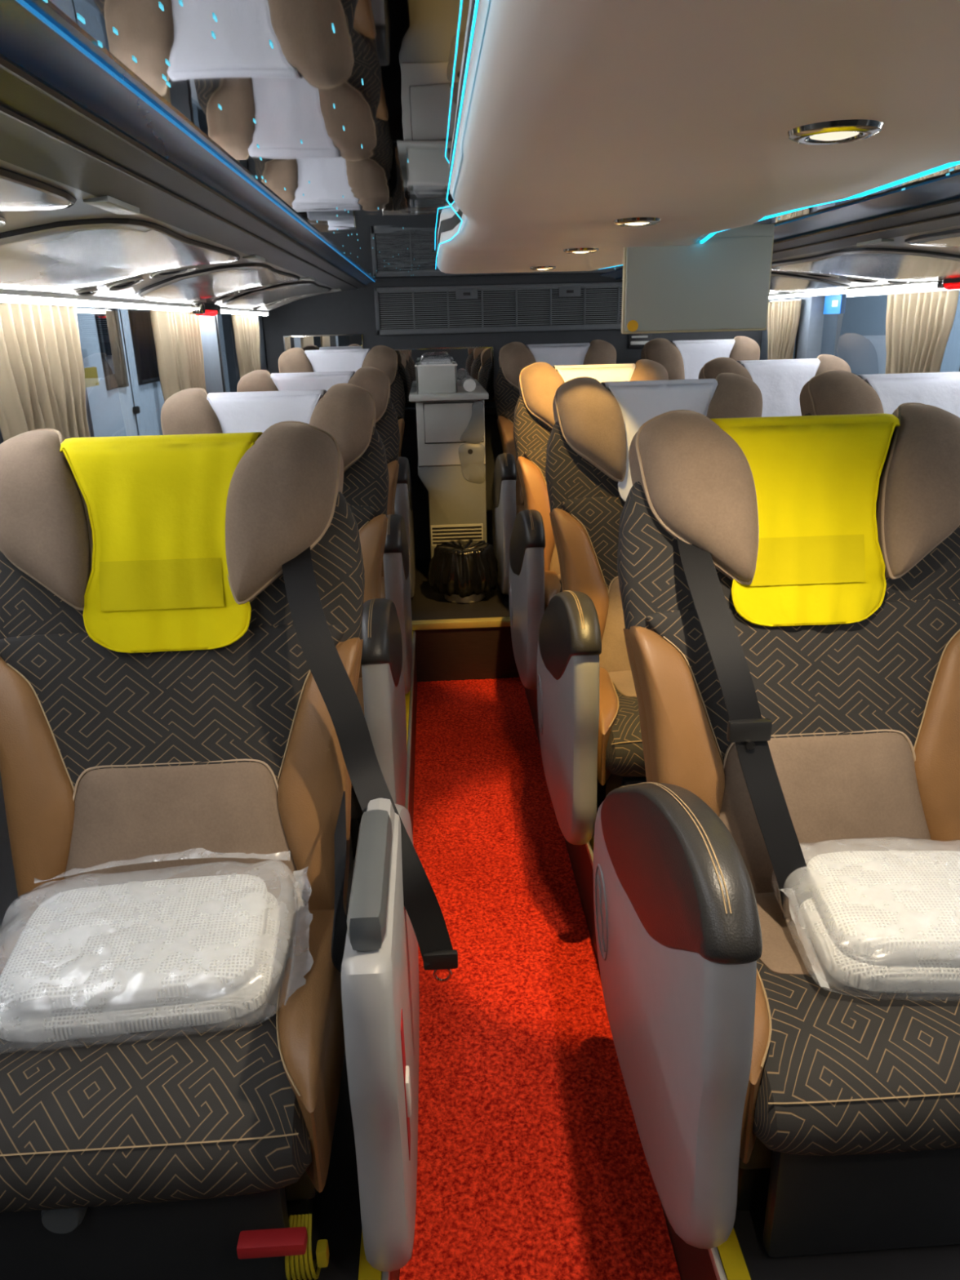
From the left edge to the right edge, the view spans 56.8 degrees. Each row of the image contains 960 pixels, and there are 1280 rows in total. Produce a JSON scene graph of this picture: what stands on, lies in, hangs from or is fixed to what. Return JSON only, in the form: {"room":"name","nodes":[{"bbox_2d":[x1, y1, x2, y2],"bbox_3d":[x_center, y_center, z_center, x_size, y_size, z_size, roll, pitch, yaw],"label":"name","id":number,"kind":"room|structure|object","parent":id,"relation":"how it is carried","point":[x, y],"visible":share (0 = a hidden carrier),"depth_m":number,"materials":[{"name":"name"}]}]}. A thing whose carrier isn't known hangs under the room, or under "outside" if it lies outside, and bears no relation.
{"room":"vehicle interior","nodes":[
{"label":"vehicle interior","id":0,"kind":"room"},
{"bbox_2d":[0,772,22,946],"bbox_3d":[-0.985,0.378,2.043,0.042,1.080,5.900,-2,20,-3],"label":"wall","id":1,"kind":"structure","parent":0,"point":[11,921],"depth_m":1.78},
{"bbox_2d":[199,315,223,394],"bbox_3d":[-1.057,-0.995,3.395,0.070,0.600,0.330,-2,20,-3],"label":"wall pillar","id":2,"kind":"structure","parent":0,"point":[212,371],"depth_m":3.38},
{"bbox_2d":[214,314,226,392],"bbox_3d":[-1.063,-1.054,3.559,0.072,0.600,0.018,-2,20,-3],"label":"wall","id":3,"kind":"structure","parent":2,"relation":"attached to","point":[215,316],"depth_m":3.53,"materials":[{"name":"grey plastic"}]},
{"bbox_2d":[229,314,266,383],"bbox_3d":[-1.111,-1.327,4.326,0.070,0.600,0.450,-2,20,-3],"label":"wall pillar","id":4,"kind":"structure","parent":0,"point":[262,349],"depth_m":4.38,"materials":[{"name":"grey plastic"}]},
{"bbox_2d":[43,0,959,283],"bbox_3d":[0.208,-0.829,1.684,1.170,0.022,5.900,-2,20,-3],"label":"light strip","id":5,"kind":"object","parent":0,"point":[346,111],"depth_m":0.82,"materials":[{"name":"plastic"}]},
{"bbox_2d":[435,0,959,274],"bbox_3d":[0.272,-0.529,0.944,0.612,0.052,4.301,-2,20,-3],"label":"ceiling panel","id":6,"kind":"object","parent":5,"relation":"attached to","point":[578,117],"visible":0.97,"depth_m":0.71,"materials":[{"name":"beige plastic"}]},
{"bbox_2d":[435,0,479,269],"bbox_3d":[-0.013,-0.511,0.933,0.039,0.009,4.300,-2,20,-3],"label":"light","id":7,"kind":"object","parent":6,"relation":"on","point":[464,183],"depth_m":1.02,"materials":[{"name":"blue"}]},
{"bbox_2d":[529,266,555,270],"bbox_3d":[0.189,-1.120,2.674,0.080,0.008,0.080,-2,20,-3],"label":"recessed light","id":8,"kind":"object","parent":6,"relation":"attached to","point":[540,268],"visible":0.94,"depth_m":2.65,"materials":[{"name":"silver metal"}]},
{"bbox_2d":[563,248,599,253],"bbox_3d":[0.226,-0.870,1.985,0.080,0.008,0.080,-2,20,-3],"label":"recessed light","id":9,"kind":"object","parent":6,"relation":"attached to","point":[572,251],"visible":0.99,"depth_m":1.96,"materials":[{"name":"silver metal"}]},
{"bbox_2d":[613,217,661,226],"bbox_3d":[0.262,-0.697,1.482,0.080,0.008,0.080,-2,20,-3],"label":"recessed light","id":10,"kind":"object","parent":6,"relation":"attached to","point":[636,221],"visible":1,"depth_m":1.46,"materials":[{"name":"silver metal"}]},
{"bbox_2d":[621,223,774,333],"bbox_3d":[0.487,-0.811,2.000,0.334,0.222,0.038,-2,20,-3],"label":"screen","id":11,"kind":"object","parent":6,"relation":"hanging from","point":[720,283],"visible":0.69,"depth_m":1.99,"materials":[{"name":"grey plastic"}]},
{"bbox_2d":[600,160,959,269],"bbox_3d":[0.544,-0.527,0.961,0.067,0.014,4.301,-2,20,-3],"label":"light","id":12,"kind":"object","parent":6,"relation":"attached to","point":[920,170],"depth_m":1.20,"materials":[{"name":"blue"}]},
{"bbox_2d":[786,119,884,145],"bbox_3d":[0.310,-0.444,0.778,0.080,0.008,0.080,-2,20,-3],"label":"recessed light","id":13,"kind":"object","parent":6,"relation":"attached to","point":[838,131],"visible":1,"depth_m":0.76,"materials":[{"name":"silver metal"}]},
{"bbox_2d":[262,276,762,559],"bbox_3d":[0.196,-1.130,4.739,2.700,1.530,0.050,-2,20,-3],"label":"wall","id":14,"kind":"structure","parent":0,"point":[352,311],"depth_m":4.55,"materials":[{"name":"grey plastic"}]},
{"bbox_2d":[283,333,363,351],"bbox_3d":[-0.792,-1.395,4.551,0.402,0.322,0.014,-2,20,-3],"label":"wall mirror","id":15,"kind":"object","parent":14,"relation":"attached to","point":[336,341],"visible":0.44,"depth_m":4.50,"materials":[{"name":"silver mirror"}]},
{"bbox_2d":[392,346,493,404],"bbox_3d":[-0.193,-1.369,4.595,0.530,0.275,0.014,-2,20,-3],"label":"wall mirror","id":16,"kind":"object","parent":14,"relation":"attached to","point":[477,362],"visible":0.48,"depth_m":4.57,"materials":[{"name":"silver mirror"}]},
{"bbox_2d":[404,406,497,416],"bbox_3d":[0.157,-1.208,4.654,2.420,0.035,0.048,-2,20,-3],"label":"trim","id":17,"kind":"structure","parent":14,"relation":"attached to","point":[487,410],"depth_m":4.62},
{"bbox_2d":[373,281,622,335],"bbox_3d":[0.186,-1.679,4.496,1.427,0.225,0.036,-2,20,-3],"label":"air vent","id":18,"kind":"object","parent":14,"relation":"in","point":[544,307],"visible":0.91,"depth_m":4.49,"materials":[{"name":"grey plastic"}]},
{"bbox_2d":[627,333,651,348],"bbox_3d":[0.827,-1.549,4.588,0.120,0.080,0.020,-2,20,-3],"label":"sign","id":19,"kind":"object","parent":14,"relation":"attached to","point":[635,340],"visible":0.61,"depth_m":4.58,"materials":[{"name":"white plastic"}]},
{"bbox_2d":[297,558,959,1279],"bbox_3d":[0.380,0.673,2.228,2.700,0.335,5.900,-2,20,-3],"label":"floor","id":20,"kind":"structure","parent":0,"point":[933,1262],"depth_m":1.30,"materials":[{"name":"plastic"}]},
{"bbox_2d":[0,421,457,1279],"bbox_3d":[-0.415,0.294,1.338,0.762,1.142,0.804,-2,20,-3],"label":"seat","id":21,"kind":"object","parent":20,"relation":"on","point":[123,1158],"visible":0.83,"depth_m":1.34,"materials":[{"name":"fabric"}]},
{"bbox_2d":[0,859,298,1053],"bbox_3d":[-0.474,0.437,1.286,0.458,0.114,0.311,-4,20,-8],"label":"pack","id":22,"kind":"object","parent":21,"relation":"on","point":[113,959],"visible":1,"depth_m":1.22,"materials":[{"name":"white plastic"}]},
{"bbox_2d":[0,874,269,1011],"bbox_3d":[-0.484,0.425,1.276,0.346,0.036,0.235,-4,23,-6],"label":"folded blanket","id":23,"kind":"object","parent":22,"relation":"on","point":[195,944],"depth_m":1.23,"materials":[{"name":"white fabric"}]},
{"bbox_2d":[0,954,312,1213],"bbox_3d":[-0.469,0.580,1.301,0.496,0.190,0.528,-2,20,-3],"label":"seat cushion","id":24,"kind":"object","parent":21,"relation":"on","point":[218,1121],"depth_m":1.08,"materials":[{"name":"fabric"}]},
{"bbox_2d":[60,431,262,653],"bbox_3d":[-0.503,-0.172,1.466,0.304,0.322,0.262,-2,20,-3],"label":"cloth","id":25,"kind":"object","parent":21,"relation":"on","point":[158,581],"visible":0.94,"depth_m":1.39,"materials":[{"name":"yellow fabric"}]},
{"bbox_2d":[236,1226,307,1258],"bbox_3d":[-0.261,0.759,1.119,0.085,0.020,0.025,-2,20,-3],"label":"lever","id":26,"kind":"object","parent":21,"relation":"attached to","point":[283,1242],"visible":1,"depth_m":1.11,"materials":[{"name":"red plastic"}]},
{"bbox_2d":[160,382,407,869],"bbox_3d":[-0.532,-0.038,2.274,0.633,1.142,0.780,-2,20,-3],"label":"seat","id":27,"kind":"object","parent":20,"relation":"on","point":[347,411],"visible":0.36,"depth_m":2.29,"materials":[{"name":"fabric"}]},
{"bbox_2d":[206,389,326,433],"bbox_3d":[-0.563,-0.508,2.408,0.304,0.320,0.258,-2,20,-3],"label":"cloth","id":28,"kind":"object","parent":27,"relation":"on","point":[235,411],"visible":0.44,"depth_m":2.33,"materials":[{"name":"white fabric"}]},
{"bbox_2d":[284,1213,328,1279],"bbox_3d":[-0.235,0.843,1.220,0.061,0.123,0.066,-2,20,-3],"label":"cable","id":29,"kind":"object","parent":20,"relation":"on","point":[303,1268],"visible":0.81,"depth_m":1.19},
{"bbox_2d":[236,366,412,694],"bbox_3d":[-0.587,-0.372,3.215,0.633,1.142,0.780,-2,20,-3],"label":"seat","id":30,"kind":"object","parent":20,"relation":"on","point":[395,577],"visible":0.24,"depth_m":3.24,"materials":[{"name":"fabric"}]},
{"bbox_2d":[270,371,355,391],"bbox_3d":[-0.618,-0.842,3.348,0.304,0.320,0.259,-2,20,-3],"label":"cloth","id":31,"kind":"object","parent":30,"relation":"on","point":[297,380],"visible":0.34,"depth_m":3.27,"materials":[{"name":"white fabric"}]},
{"bbox_2d":[278,345,415,597],"bbox_3d":[-0.643,-0.759,4.137,0.633,1.142,0.780,-2,20,-3],"label":"seat","id":32,"kind":"object","parent":20,"relation":"on","point":[384,358],"visible":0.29,"depth_m":4.16,"materials":[{"name":"fabric"}]},
{"bbox_2d":[304,348,370,372],"bbox_3d":[-0.674,-1.229,4.271,0.304,0.320,0.258,-2,20,-3],"label":"cloth","id":33,"kind":"object","parent":32,"relation":"on","point":[325,360],"visible":0.3,"depth_m":4.19,"materials":[{"name":"white fabric"}]},
{"bbox_2d":[358,631,413,1279],"bbox_3d":[-0.177,0.760,1.625,0.032,0.003,4.768,-2,20,-3],"label":"trim","id":34,"kind":"structure","parent":20,"relation":"on","point":[366,1272],"depth_m":1.26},
{"bbox_2d":[382,631,415,1279],"bbox_3d":[-0.155,0.765,1.628,0.010,0.019,4.768,-2,20,-3],"label":"trim","id":35,"kind":"structure","parent":20,"relation":"attached to","point":[385,1275],"depth_m":2.87,"materials":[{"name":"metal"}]},
{"bbox_2d":[389,645,417,1279],"bbox_3d":[-0.153,0.904,1.676,0.005,0.278,4.765,-2,20,-3],"label":"trim","id":36,"kind":"structure","parent":20,"relation":"attached to","point":[394,1275],"depth_m":3.05,"materials":[{"name":"yellow plastic"}]},
{"bbox_2d":[408,385,488,559],"bbox_3d":[-0.148,-0.790,4.499,0.368,0.918,0.550,-2,20,-3],"label":"cabinet","id":37,"kind":"object","parent":20,"relation":"on","point":[451,426],"visible":0.94,"depth_m":4.23,"materials":[{"name":"grey plastic"}]},
{"bbox_2d":[414,361,457,393],"bbox_3d":[-0.210,-1.266,4.278,0.198,0.129,0.305,-2,20,-3],"label":"box","id":38,"kind":"object","parent":37,"relation":"on","point":[432,377],"visible":1,"depth_m":4.14,"materials":[{"name":"white plastic"}]},
{"bbox_2d":[419,355,451,364],"bbox_3d":[-0.210,-1.308,4.253,0.152,0.102,0.226,-2,20,-3],"label":"clear tray","id":39,"kind":"object","parent":38,"relation":"in","point":[443,356],"visible":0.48,"depth_m":4.22,"materials":[{"name":"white plastic"}]},
{"bbox_2d":[408,385,488,401],"bbox_3d":[-0.159,-1.209,4.349,0.368,0.028,0.550,-2,20,-3],"label":"countertop","id":40,"kind":"structure","parent":37,"relation":"on","point":[479,393],"depth_m":4.10,"materials":[{"name":"grey plastic"}]},
{"bbox_2d":[461,375,475,391],"bbox_3d":[-0.053,-1.219,4.226,0.066,0.066,0.257,-2,20,-3],"label":"paper roll","id":41,"kind":"object","parent":37,"relation":"on","point":[469,384],"visible":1,"depth_m":4.11,"materials":[{"name":"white paper"}]},
{"bbox_2d":[428,538,497,603],"bbox_3d":[-0.078,-0.323,4.164,0.330,0.260,0.305,-2,20,-3],"label":"waste bin","id":42,"kind":"object","parent":20,"relation":"on","point":[463,571],"visible":1,"depth_m":4.06,"materials":[{"name":"plastic"}]},
{"bbox_2d":[492,339,616,595],"bbox_3d":[0.393,-0.801,4.183,0.644,1.142,0.780,-2,20,-3],"label":"seat","id":43,"kind":"object","parent":20,"relation":"on","point":[508,500],"visible":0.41,"depth_m":4.20,"materials":[{"name":"fabric"}]},
{"bbox_2d":[525,342,590,366],"bbox_3d":[0.379,-1.272,4.317,0.304,0.320,0.258,-2,20,-3],"label":"cloth","id":44,"kind":"object","parent":43,"relation":"on","point":[553,354],"visible":0.41,"depth_m":4.24,"materials":[{"name":"white fabric"}]},
{"bbox_2d":[508,359,668,689],"bbox_3d":[0.449,-0.414,3.261,0.644,1.142,0.780,-2,20,-3],"label":"seat","id":45,"kind":"object","parent":20,"relation":"on","point":[534,571],"visible":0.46,"depth_m":3.28,"materials":[{"name":"fabric"}]},
{"bbox_2d":[552,363,635,382],"bbox_3d":[0.435,-0.885,3.395,0.304,0.320,0.259,-2,20,-3],"label":"cloth","id":46,"kind":"object","parent":45,"relation":"on","point":[601,372],"visible":0.26,"depth_m":3.31,"materials":[{"name":"white fabric"}]},
{"bbox_2d":[524,686,716,1279],"bbox_3d":[0.318,0.884,1.697,0.005,0.278,4.765,-2,20,-3],"label":"trim","id":47,"kind":"structure","parent":20,"relation":"attached to","point":[693,1263],"depth_m":2.23,"materials":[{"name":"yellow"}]},
{"bbox_2d":[537,372,762,844],"bbox_3d":[0.504,-0.080,2.320,0.644,1.142,0.780,-2,20,-3],"label":"seat","id":48,"kind":"object","parent":20,"relation":"on","point":[588,718],"visible":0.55,"depth_m":2.33,"materials":[{"name":"fabric"}]},
{"bbox_2d":[605,685,645,777],"bbox_3d":[0.529,0.203,2.288,0.496,0.190,0.528,-2,20,-3],"label":"seat cushion","id":49,"kind":"object","parent":48,"relation":"on","point":[624,757],"depth_m":2.06,"materials":[{"name":"fabric"}]},
{"bbox_2d":[600,378,717,501],"bbox_3d":[0.490,-0.551,2.454,0.304,0.320,0.258,-2,20,-3],"label":"cloth","id":50,"kind":"object","parent":48,"relation":"on","point":[639,402],"visible":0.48,"depth_m":2.37,"materials":[{"name":"white fabric"}]},
{"bbox_2d":[585,841,726,1279],"bbox_3d":[0.313,0.746,1.649,0.010,0.019,4.768,-2,20,-3],"label":"trim","id":51,"kind":"structure","parent":20,"relation":"attached to","point":[720,1274],"depth_m":1.26,"materials":[{"name":"metal"}]},
{"bbox_2d":[590,834,751,1279],"bbox_3d":[0.335,0.740,1.648,0.032,0.003,4.768,-2,20,-3],"label":"trim","id":52,"kind":"structure","parent":20,"relation":"on","point":[734,1264],"depth_m":1.26,"materials":[{"name":"plastic"}]},
{"bbox_2d":[640,336,759,379],"bbox_3d":[1.105,-0.843,4.210,0.621,1.114,0.780,-2,20,-3],"label":"seat","id":53,"kind":"object","parent":20,"relation":"on","point":[662,351],"visible":0.15,"depth_m":4.23,"materials":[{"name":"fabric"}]},
{"bbox_2d":[670,338,735,379],"bbox_3d":[1.081,-1.301,4.348,0.304,0.320,0.258,-2,20,-3],"label":"cloth","id":54,"kind":"object","parent":53,"relation":"on","point":[695,353],"visible":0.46,"depth_m":4.27,"materials":[{"name":"white fabric"}]},
{"bbox_2d":[698,354,851,380],"bbox_3d":[1.162,-0.457,3.287,0.621,1.114,0.780,-2,20,-3],"label":"seat","id":55,"kind":"object","parent":20,"relation":"on","point":[711,369],"visible":0.08,"depth_m":3.33,"materials":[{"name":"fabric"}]},
{"bbox_2d":[737,358,820,417],"bbox_3d":[1.137,-0.914,3.426,0.304,0.320,0.259,-2,20,-3],"label":"cloth","id":56,"kind":"object","parent":55,"relation":"on","point":[780,382],"visible":0.49,"depth_m":3.35,"materials":[{"name":"white fabric"}]},
{"bbox_2d":[593,402,959,1257],"bbox_3d":[0.559,0.255,1.379,0.644,1.142,0.780,-2,20,-3],"label":"seat","id":57,"kind":"object","parent":20,"relation":"on","point":[759,742],"visible":0.87,"depth_m":1.38,"materials":[{"name":"fabric"}]},
{"bbox_2d":[710,413,900,626],"bbox_3d":[0.533,-0.214,1.512,0.308,0.322,0.262,-2,20,-3],"label":"cloth","id":58,"kind":"object","parent":57,"relation":"on","point":[820,562],"visible":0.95,"depth_m":1.44,"materials":[{"name":"yellow fabric"}]},
{"bbox_2d":[752,959,959,1155],"bbox_3d":[0.584,0.537,1.347,0.496,0.190,0.528,-2,20,-3],"label":"seat cushion","id":59,"kind":"object","parent":57,"relation":"on","point":[860,1073],"depth_m":1.12,"materials":[{"name":"fabric"}]},
{"bbox_2d":[771,836,959,1001],"bbox_3d":[0.657,0.401,1.302,0.419,0.114,0.283,-1,20,2],"label":"pack","id":60,"kind":"object","parent":57,"relation":"on","point":[876,921],"visible":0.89,"depth_m":1.25,"materials":[{"name":"white plastic"}]},
{"bbox_2d":[798,893,959,994],"bbox_3d":[0.660,0.424,1.312,0.351,0.046,0.241,-1,22,2],"label":"folded blanket","id":61,"kind":"object","parent":60,"relation":"on","point":[854,969],"depth_m":1.21,"materials":[{"name":"white fabric"}]},
{"bbox_2d":[807,850,959,959],"bbox_3d":[0.659,0.380,1.294,0.327,0.042,0.217,-1,22,2],"label":"folded blanket","id":62,"kind":"object","parent":60,"relation":"on","point":[864,904],"depth_m":1.27,"materials":[{"name":"white fabric"}]},
{"bbox_2d":[799,369,884,415],"bbox_3d":[1.217,-0.122,2.347,0.621,1.114,0.780,-2,20,-3],"label":"seat","id":63,"kind":"object","parent":20,"relation":"on","point":[831,392],"visible":0.16,"depth_m":2.38,"materials":[{"name":"fabric"}]},
{"bbox_2d":[856,371,959,417],"bbox_3d":[1.192,-0.579,2.485,0.304,0.320,0.258,-2,20,-3],"label":"cloth","id":64,"kind":"object","parent":63,"relation":"on","point":[941,390],"visible":0.3,"depth_m":2.40,"materials":[{"name":"white fabric"}]},
{"bbox_2d":[760,297,790,359],"bbox_3d":[1.507,-1.479,4.569,0.070,0.600,0.180,-2,20,-3],"label":"wall pillar","id":65,"kind":"structure","parent":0,"point":[763,356],"depth_m":4.58,"materials":[{"name":"grey plastic"}]},
{"bbox_2d":[795,294,825,359],"bbox_3d":[1.531,-1.328,4.146,0.070,0.600,0.120,-2,20,-3],"label":"wall pillar","id":66,"kind":"structure","parent":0,"point":[811,313],"depth_m":4.07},
{"bbox_2d":[794,296,801,359],"bbox_3d":[1.524,-1.351,4.210,0.058,0.600,0.018,-2,20,-3],"label":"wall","id":67,"kind":"structure","parent":66,"relation":"attached to","point":[797,336],"depth_m":4.19,"materials":[{"name":"grey plastic"}]},
{"bbox_3d":[0.084,1.002,1.744,0.520,0.056,4.800,-2,20,-3],"label":"floor","id":68,"kind":"structure","parent":0,"visible":0},
{"bbox_2d":[399,677,680,1279],"bbox_3d":[0.085,0.973,1.712,0.465,0.006,4.760,-2,20,-3],"label":"carpet","id":69,"kind":"object","parent":68,"relation":"on","point":[532,1164],"visible":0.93,"depth_m":1.94,"materials":[{"name":"red carpet"}]},
{"bbox_3d":[1.728,0.267,2.163,0.042,1.080,5.900,-2,20,-3],"label":"wall","id":70,"kind":"structure","parent":0,"visible":0},
{"bbox_3d":[1.604,-1.091,3.505,0.006,0.590,1.252,-2,20,-3],"label":"window","id":71,"kind":"structure","parent":70,"relation":"in","visible":0},
{"bbox_2d":[823,293,842,314],"bbox_3d":[1.558,-1.484,3.922,0.005,0.082,0.170,-2,20,-3],"label":"notice","id":72,"kind":"object","parent":71,"relation":"attached to","point":[833,303],"visible":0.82,"depth_m":3.92,"materials":[{"name":"blue paint"}]},
{"bbox_2d":[831,300,838,306],"bbox_3d":[1.557,-1.476,3.895,0.001,0.025,0.055,-2,20,-3],"label":"print","id":73,"kind":"object","parent":72,"relation":"attached to","point":[834,303],"depth_m":3.89,"materials":[{"name":"paper"}]},
{"label":"outside","id":74,"kind":"structure","parent":0,"visible":0},
{"bbox_3d":[-0.383,-0.372,8.350,28.000,0.100,32.000,-2,20,-3],"label":"ground","id":75,"kind":"structure","parent":74,"visible":0},
{"bbox_2d":[80,348,99,437],"bbox_3d":[-2.054,-0.399,4.947,0.052,2.320,0.400,-2,20,-3],"label":"sign board","id":76,"kind":"object","parent":75,"relation":"on","point":[91,379],"visible":0.17,"depth_m":4.67,"materials":[{"name":"white paint"}]},
{"bbox_2d":[0,306,230,444],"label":"window","id":77,"kind":"structure","parent":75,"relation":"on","point":[128,400],"depth_m":6.07,"materials":[{"name":"glass"}]},
{"bbox_2d":[790,286,959,374],"bbox_3d":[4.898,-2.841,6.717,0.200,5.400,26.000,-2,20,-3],"label":"window","id":78,"kind":"structure","parent":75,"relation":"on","point":[856,335],"depth_m":10.59,"materials":[{"name":"clear glass"}]},
{"bbox_3d":[-1.014,-0.752,1.640,0.042,0.160,5.900,-2,20,-3],"label":"wall","id":79,"kind":"structure","parent":0,"visible":0},
{"bbox_2d":[0,0,376,311],"bbox_3d":[-0.672,-0.734,1.665,0.665,0.146,5.898,-2,20,-3],"label":"rack","id":80,"kind":"object","parent":79,"relation":"attached to","point":[107,189],"visible":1,"depth_m":1.17,"materials":[{"name":"black"}]},
{"bbox_2d":[0,302,90,441],"bbox_3d":[-0.931,-0.455,1.933,0.052,0.540,0.444,-2,20,-3],"label":"window curtain","id":81,"kind":"object","parent":80,"relation":"hanging from","point":[42,374],"visible":0.52,"depth_m":1.86,"materials":[{"name":"beige fabric"}]},
{"bbox_2d":[0,288,268,315],"bbox_3d":[-0.878,-0.710,1.849,0.024,0.024,5.050,-2,20,-3],"label":"led strip","id":82,"kind":"object","parent":80,"relation":"attached to","point":[6,295],"visible":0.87,"depth_m":2.03,"materials":[{"name":"white plastic"}]},
{"bbox_2d":[150,310,206,401],"bbox_3d":[-0.994,-0.841,3.019,0.054,0.540,0.453,-2,20,-3],"label":"window curtain","id":83,"kind":"object","parent":80,"relation":"hanging from","point":[176,334],"visible":0.41,"depth_m":2.88,"materials":[{"name":"beige fabric"}]},
{"bbox_2d":[189,302,220,315],"bbox_3d":[-0.919,-1.107,2.975,0.044,0.039,0.266,-2,20,-3],"label":"hammer","id":84,"kind":"object","parent":80,"relation":"attached to","point":[201,308],"visible":0.91,"depth_m":2.91,"materials":[{"name":"red plastic"}]},
{"bbox_2d":[231,314,261,378],"bbox_3d":[-1.045,-1.215,4.069,0.056,0.540,0.423,-3,20,-4],"label":"window curtain","id":85,"kind":"object","parent":80,"relation":"hanging from","point":[246,327],"visible":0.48,"depth_m":3.92,"materials":[{"name":"beige fabric"}]},
{"bbox_3d":[1.700,-0.862,1.759,0.042,0.160,5.900,-2,20,-3],"label":"wall","id":86,"kind":"structure","parent":0,"visible":0},
{"bbox_2d":[600,173,959,293],"bbox_3d":[1.207,-0.817,1.745,0.970,0.132,5.898,-2,20,-3],"label":"rack","id":87,"kind":"object","parent":86,"relation":"attached to","point":[912,233],"visible":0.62,"depth_m":2.20,"materials":[{"name":"grey plastic"}]},
{"bbox_2d":[767,298,801,359],"bbox_3d":[1.456,-1.366,4.316,0.060,0.540,0.373,-2,20,-3],"label":"window curtain","id":88,"kind":"object","parent":87,"relation":"hanging from","point":[784,315],"visible":0.49,"depth_m":4.22,"materials":[{"name":"beige fabric"}]},
{"bbox_2d":[768,280,937,298],"bbox_3d":[1.496,-0.840,1.994,0.024,0.024,5.150,-2,20,-3],"label":"led strip","id":89,"kind":"object","parent":87,"relation":"attached to","point":[931,283],"visible":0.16,"depth_m":3.27,"materials":[{"name":"white plastic"}]},
{"bbox_2d":[884,288,959,373],"bbox_3d":[1.528,-0.952,3.153,0.057,0.540,0.442,-2,20,-3],"label":"window curtain","id":90,"kind":"object","parent":87,"relation":"hanging from","point":[919,323],"visible":0.46,"depth_m":3.07,"materials":[{"name":"beige fabric"}]},
{"bbox_2d":[937,278,959,289],"bbox_3d":[1.430,-1.051,2.601,0.044,0.039,0.266,-2,20,-3],"label":"hammer","id":91,"kind":"object","parent":87,"relation":"attached to","point":[949,284],"visible":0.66,"depth_m":2.67,"materials":[{"name":"red plastic"}]},
{"bbox_3d":[-0.080,-0.112,4.459,0.475,0.334,1.128,-2,20,-3],"label":"floor","id":92,"kind":"structure","parent":0,"visible":0},
{"bbox_2d":[411,616,510,630],"bbox_3d":[-0.053,-0.073,3.877,0.491,0.030,0.052,-2,20,-3],"label":"trim","id":93,"kind":"structure","parent":92,"relation":"attached to","point":[427,624],"depth_m":3.85,"materials":[{"name":"gold metal"}]},
{"bbox_2d":[414,626,519,681],"bbox_3d":[-0.049,0.081,3.920,0.467,0.313,0.007,-2,20,-3],"label":"step riser","id":94,"kind":"structure","parent":92,"relation":"attached to","point":[470,653],"depth_m":3.91,"materials":[{"name":"brown wood"}]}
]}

